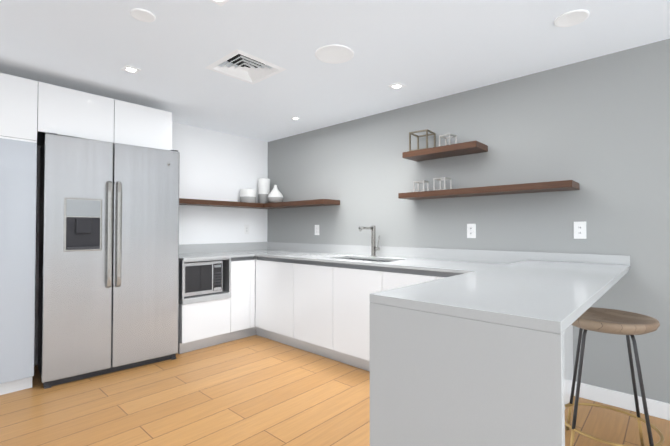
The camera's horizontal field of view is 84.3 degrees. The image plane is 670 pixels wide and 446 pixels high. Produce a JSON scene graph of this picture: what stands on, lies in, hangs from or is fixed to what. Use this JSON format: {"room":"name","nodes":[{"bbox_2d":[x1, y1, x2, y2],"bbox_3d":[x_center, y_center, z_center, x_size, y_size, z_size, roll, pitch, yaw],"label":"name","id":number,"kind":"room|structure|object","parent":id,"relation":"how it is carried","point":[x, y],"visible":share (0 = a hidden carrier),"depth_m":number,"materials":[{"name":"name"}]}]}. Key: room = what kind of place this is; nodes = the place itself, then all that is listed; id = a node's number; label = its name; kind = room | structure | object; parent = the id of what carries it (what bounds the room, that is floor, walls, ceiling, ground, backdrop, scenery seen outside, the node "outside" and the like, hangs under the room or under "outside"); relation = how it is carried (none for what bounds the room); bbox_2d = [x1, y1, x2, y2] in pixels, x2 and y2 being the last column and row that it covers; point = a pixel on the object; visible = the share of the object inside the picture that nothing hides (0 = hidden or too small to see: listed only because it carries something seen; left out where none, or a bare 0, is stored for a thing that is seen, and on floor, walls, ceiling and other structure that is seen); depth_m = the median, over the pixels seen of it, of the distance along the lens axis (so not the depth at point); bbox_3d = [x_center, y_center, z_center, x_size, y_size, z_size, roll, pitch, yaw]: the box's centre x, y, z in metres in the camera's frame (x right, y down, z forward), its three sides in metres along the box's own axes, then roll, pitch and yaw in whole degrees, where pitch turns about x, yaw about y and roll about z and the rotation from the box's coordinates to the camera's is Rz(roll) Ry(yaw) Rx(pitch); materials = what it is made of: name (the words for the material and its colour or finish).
{"room":"kitchen","nodes":[
{"label":"kitchen","id":0,"kind":"room"},
{"bbox_2d":[34,122,267,365],"bbox_3d":[-3.307,-0.023,2.210,0.100,2.360,7.100,-1,-1,42],"label":"wall","id":1,"kind":"structure","parent":0,"point":[217,165],"depth_m":4.25,"materials":[{"name":"paint"}]},
{"bbox_2d":[40,82,115,145],"bbox_3d":[-2.148,-0.821,2.990,0.572,0.352,0.484,-1,-1,42],"label":"upper cabinet","id":2,"kind":"object","parent":1,"relation":"attached to","point":[64,111],"depth_m":2.79,"materials":[{"name":"white paint"}]},
{"bbox_2d":[116,100,171,149],"bbox_3d":[-1.827,-0.815,3.340,0.572,0.352,0.466,-1,-1,42],"label":"upper cabinet","id":3,"kind":"object","parent":1,"relation":"attached to","point":[136,125],"depth_m":3.14,"materials":[{"name":"white paint"}]},
{"bbox_2d":[179,198,264,208],"bbox_3d":[-1.261,-0.214,4.189,0.250,0.050,1.418,-1,-1,42],"label":"corner shelf","id":4,"kind":"object","parent":1,"relation":"attached to","point":[194,202],"depth_m":4.04,"materials":[{"name":"brown wood"}]},
{"bbox_2d":[240,189,255,202],"bbox_3d":[-1.043,-0.320,4.447,0.188,0.170,0.188,-1,-1,42],"label":"vase","id":5,"kind":"object","parent":4,"relation":"on","point":[248,195],"visible":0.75,"depth_m":4.37,"materials":[{"name":"white ceramic"}]},
{"bbox_2d":[258,178,269,202],"bbox_3d":[-0.888,-0.393,4.632,0.152,0.322,0.152,-1,-1,42],"label":"vase","id":6,"kind":"object","parent":4,"relation":"on","point":[263,188],"visible":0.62,"depth_m":4.57,"materials":[{"name":"white ceramic"}]},
{"bbox_2d":[244,225,248,233],"bbox_3d":[-1.085,0.082,4.557,0.008,0.116,0.072,-1,-1,42],"label":"light switch","id":7,"kind":"object","parent":1,"relation":"attached to","point":[246,229],"visible":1,"depth_m":4.55,"materials":[{"name":"white plastic"}]},
{"bbox_2d":[0,335,669,445],"bbox_3d":[-0.839,1.150,0.000,6.700,0.060,7.200,-1,-1,42],"label":"floor","id":8,"kind":"structure","parent":0,"point":[255,390],"depth_m":2.33,"materials":[{"name":"brown wood"}]},
{"bbox_2d":[0,73,39,394],"bbox_3d":[-2.524,0.080,2.563,0.572,2.166,0.627,-1,-1,42],"label":"tall cabinet","id":9,"kind":"object","parent":8,"relation":"on","point":[33,113],"depth_m":2.53,"materials":[{"name":"white paint"}]},
{"bbox_2d":[37,132,179,388],"bbox_3d":[-1.873,0.268,3.098,0.929,1.806,0.645,1,-1,-42],"label":"fridge","id":10,"kind":"object","parent":8,"relation":"on","point":[108,290],"visible":0.98,"depth_m":2.84,"materials":[{"name":"silver metal"}]},
{"bbox_2d":[178,292,233,353],"bbox_3d":[-1.432,0.958,3.691,0.643,0.447,0.491,-1,-1,42],"label":"base cabinet","id":11,"kind":"object","parent":8,"relation":"on","point":[206,320],"depth_m":3.46,"materials":[{"name":"white paint"}]},
{"bbox_2d":[184,260,222,296],"bbox_3d":[-1.375,0.526,3.613,0.386,0.316,0.397,-1,-1,42],"label":"microwave","id":12,"kind":"object","parent":11,"relation":"in","point":[202,277],"visible":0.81,"depth_m":3.48,"materials":[{"name":"silver metal"}]},
{"bbox_2d":[198,256,249,339],"bbox_3d":[-1.170,0.767,3.981,0.643,0.838,0.287,-1,-1,42],"label":"base cabinet","id":13,"kind":"object","parent":8,"relation":"on","point":[236,270],"depth_m":3.73,"materials":[{"name":"white paint"}]},
{"bbox_2d":[250,256,293,346],"bbox_3d":[-0.422,0.766,3.889,0.621,0.838,0.705,-1,-1,42],"label":"base cabinet","id":14,"kind":"object","parent":8,"relation":"on","point":[271,279],"depth_m":3.68,"materials":[{"name":"white paint"}]},
{"bbox_2d":[179,242,254,260],"bbox_3d":[-1.327,0.285,3.782,0.690,0.116,0.750,-1,-1,42],"label":"countertop","id":15,"kind":"structure","parent":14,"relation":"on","point":[216,250],"depth_m":4.06,"materials":[{"name":"grey stone"}]},
{"bbox_2d":[255,242,629,272],"bbox_3d":[0.255,0.277,3.299,3.678,0.116,0.673,-1,-1,42],"label":"countertop","id":16,"kind":"structure","parent":14,"relation":"on","point":[452,260],"depth_m":3.05,"materials":[{"name":"grey stone"}]},
{"bbox_2d":[344,258,390,261],"bbox_3d":[0.270,0.425,3.254,0.670,0.178,0.350,-1,-1,42],"label":"sink","id":17,"kind":"object","parent":16,"relation":"in","point":[367,260],"visible":0.06,"depth_m":3.44,"materials":[{"name":"silver metal"}]},
{"bbox_2d":[358,226,379,256],"bbox_3d":[0.320,0.170,3.444,0.097,0.293,0.242,-1,-1,42],"label":"faucet","id":18,"kind":"object","parent":16,"relation":"on","point":[374,248],"visible":1,"depth_m":3.51,"materials":[{"name":"silver metal"}]},
{"bbox_2d":[294,259,357,355],"bbox_3d":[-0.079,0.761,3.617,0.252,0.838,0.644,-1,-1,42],"label":"base cabinet","id":19,"kind":"object","parent":8,"relation":"on","point":[319,308],"depth_m":3.19,"materials":[{"name":"white paint"}]},
{"bbox_2d":[378,266,437,291],"bbox_3d":[0.732,0.749,2.875,0.433,0.838,0.644,-1,-1,42],"label":"base cabinet","id":20,"kind":"object","parent":8,"relation":"on","point":[389,278],"depth_m":2.69,"materials":[{"name":"white paint"}]},
{"bbox_2d":[438,271,464,278],"bbox_3d":[1.045,0.744,2.590,0.414,0.838,0.644,-1,-1,42],"label":"base cabinet","id":21,"kind":"object","parent":8,"relation":"on","point":[440,274],"depth_m":2.46,"materials":[{"name":"white paint"}]},
{"bbox_2d":[370,260,629,445],"bbox_3d":[0.979,0.701,1.783,0.574,0.898,1.922,-1,-1,42],"label":"kitchen peninsula","id":22,"kind":"object","parent":8,"relation":"on","point":[484,357],"visible":1,"depth_m":1.10,"materials":[{"name":"grey stone"}]},
{"bbox_2d":[565,307,663,445],"bbox_3d":[1.358,0.806,1.853,0.427,0.690,0.428,-1,-1,42],"label":"stool","id":23,"kind":"object","parent":8,"relation":"on","point":[614,321],"visible":0.94,"depth_m":1.80,"materials":[{"name":"brown wood"}]},
{"bbox_2d":[0,0,669,141],"bbox_3d":[-0.839,-1.185,0.039,6.700,0.109,7.200,-1,-1,42],"label":"ceiling","id":24,"kind":"structure","parent":0,"point":[424,50],"depth_m":2.31,"materials":[{"name":"paint"}]},
{"bbox_2d":[121,65,140,73],"bbox_3d":[-1.440,-1.084,2.617,0.100,0.007,0.100,-1,-1,42],"label":"recessed light","id":25,"kind":"object","parent":24,"relation":"in","point":[131,69],"visible":1,"depth_m":2.61,"materials":[{"name":"white"}]},
{"bbox_2d":[130,8,155,21],"bbox_3d":[-1.014,-1.094,1.956,0.120,0.008,0.120,-1,-1,42],"label":"ceiling speaker","id":26,"kind":"object","parent":24,"relation":"attached to","point":[143,15],"visible":1,"depth_m":1.95,"materials":[{"name":"white plastic"}]},
{"bbox_2d":[210,0,228,5],"bbox_3d":[-0.570,-1.097,1.791,0.115,0.007,0.115,-1,-1,42],"label":"recessed light","id":27,"kind":"object","parent":24,"relation":"in","point":[221,2],"visible":1,"depth_m":1.83,"materials":[{"name":"white"}]},
{"bbox_2d":[206,49,285,83],"bbox_3d":[-0.628,-1.095,2.609,0.401,0.026,0.401,-1,-1,42],"label":"ceiling vent","id":28,"kind":"object","parent":24,"relation":"in","point":[252,75],"visible":1,"depth_m":2.63,"materials":[{"name":"white metal"}]},
{"bbox_2d":[315,45,353,63],"bbox_3d":[-0.003,-1.087,2.393,0.250,0.008,0.250,-1,-1,42],"label":"ceiling speaker","id":29,"kind":"object","parent":24,"relation":"attached to","point":[334,54],"visible":1,"depth_m":2.38,"materials":[{"name":"white plastic"}]},
{"bbox_2d":[389,82,405,89],"bbox_3d":[0.488,-1.079,2.921,0.100,0.007,0.100,-1,-1,42],"label":"recessed light","id":30,"kind":"object","parent":24,"relation":"in","point":[398,85],"visible":1,"depth_m":2.92,"materials":[{"name":"white"}]},
{"bbox_2d":[554,9,588,26],"bbox_3d":[1.267,-1.094,1.986,0.160,0.008,0.160,-1,-1,42],"label":"ceiling speaker","id":31,"kind":"object","parent":24,"relation":"attached to","point":[570,18],"visible":1,"depth_m":1.98,"materials":[{"name":"white plastic"}]},
{"bbox_2d":[267,39,669,402],"bbox_3d":[1.557,-0.016,2.639,6.700,2.360,0.100,-1,-1,42],"label":"wall","id":32,"kind":"structure","parent":0,"point":[597,129],"depth_m":2.67,"materials":[{"name":"paint"}]},
{"bbox_2d":[263,199,339,208],"bbox_3d":[-0.395,-0.214,4.188,0.989,0.050,0.250,-1,-1,42],"label":"corner shelf","id":33,"kind":"object","parent":32,"relation":"attached to","point":[278,205],"depth_m":4.04,"materials":[{"name":"brown wood"}]},
{"bbox_2d":[268,185,282,202],"bbox_3d":[-0.723,-0.348,4.501,0.190,0.228,0.190,-1,-1,42],"label":"vase","id":34,"kind":"object","parent":33,"relation":"on","point":[275,195],"visible":0.83,"depth_m":4.43,"materials":[{"name":"white ceramic"}]},
{"bbox_2d":[315,225,318,234],"bbox_3d":[-0.204,0.078,4.175,0.072,0.116,0.008,-1,-1,42],"label":"electrical outlet","id":35,"kind":"object","parent":32,"relation":"attached to","point":[316,229],"visible":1,"depth_m":4.17,"materials":[{"name":"white plastic"}]},
{"bbox_2d":[402,141,487,161],"bbox_3d":[0.887,-0.581,3.033,0.633,0.048,0.234,-1,-1,42],"label":"shelf","id":36,"kind":"object","parent":32,"relation":"attached to","point":[463,148],"visible":1,"depth_m":2.95,"materials":[{"name":"brown wood"}]},
{"bbox_2d":[409,129,435,150],"bbox_3d":[0.747,-0.688,3.164,0.168,0.168,0.168,-1,-1,38],"label":"frame","id":37,"kind":"object","parent":36,"relation":"on","point":[426,135],"visible":0.65,"depth_m":3.15,"materials":[{"name":"metal"}]},
{"bbox_2d":[439,133,456,145],"bbox_3d":[0.918,-0.659,3.011,0.105,0.105,0.105,1,-1,-42],"label":"frame","id":38,"kind":"object","parent":36,"relation":"on","point":[449,137],"visible":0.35,"depth_m":3.00,"materials":[{"name":"white metal"}]},
{"bbox_2d":[467,224,475,237],"bbox_3d":[1.098,0.064,2.984,0.072,0.116,0.008,-1,-1,42],"label":"electrical outlet","id":39,"kind":"object","parent":32,"relation":"attached to","point":[471,230],"visible":1,"depth_m":2.98,"materials":[{"name":"white plastic"}]},
{"bbox_2d":[398,180,579,199],"bbox_3d":[1.094,-0.239,2.831,1.272,0.045,0.245,-1,-1,42],"label":"shelf","id":40,"kind":"object","parent":32,"relation":"attached to","point":[563,185],"visible":1,"depth_m":2.66,"materials":[{"name":"brown wood"}]},
{"bbox_2d":[413,180,428,191],"bbox_3d":[0.736,-0.306,3.165,0.100,0.100,0.100,-1,-1,37],"label":"frame","id":41,"kind":"object","parent":40,"relation":"on","point":[421,181],"visible":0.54,"depth_m":3.15,"materials":[{"name":"white metal"}]},
{"bbox_2d":[433,177,451,189],"bbox_3d":[0.880,-0.313,3.030,0.108,0.108,0.108,1,-1,-44],"label":"frame","id":42,"kind":"object","parent":40,"relation":"on","point":[440,179],"visible":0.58,"depth_m":3.02,"materials":[{"name":"white metal"}]},
{"bbox_2d":[574,221,586,238],"bbox_3d":[1.643,0.048,2.485,0.072,0.116,0.008,-1,-1,42],"label":"electrical outlet","id":43,"kind":"object","parent":32,"relation":"attached to","point":[579,230],"visible":1,"depth_m":2.48,"materials":[{"name":"white plastic"}]},
{"bbox_2d":[574,382,669,420],"bbox_3d":[2.763,1.096,1.439,3.126,0.096,0.015,-1,-1,42],"label":"baseboard","id":44,"kind":"structure","parent":32,"relation":"attached to","point":[658,409],"depth_m":2.32,"materials":[{"name":"white"}]}
]}

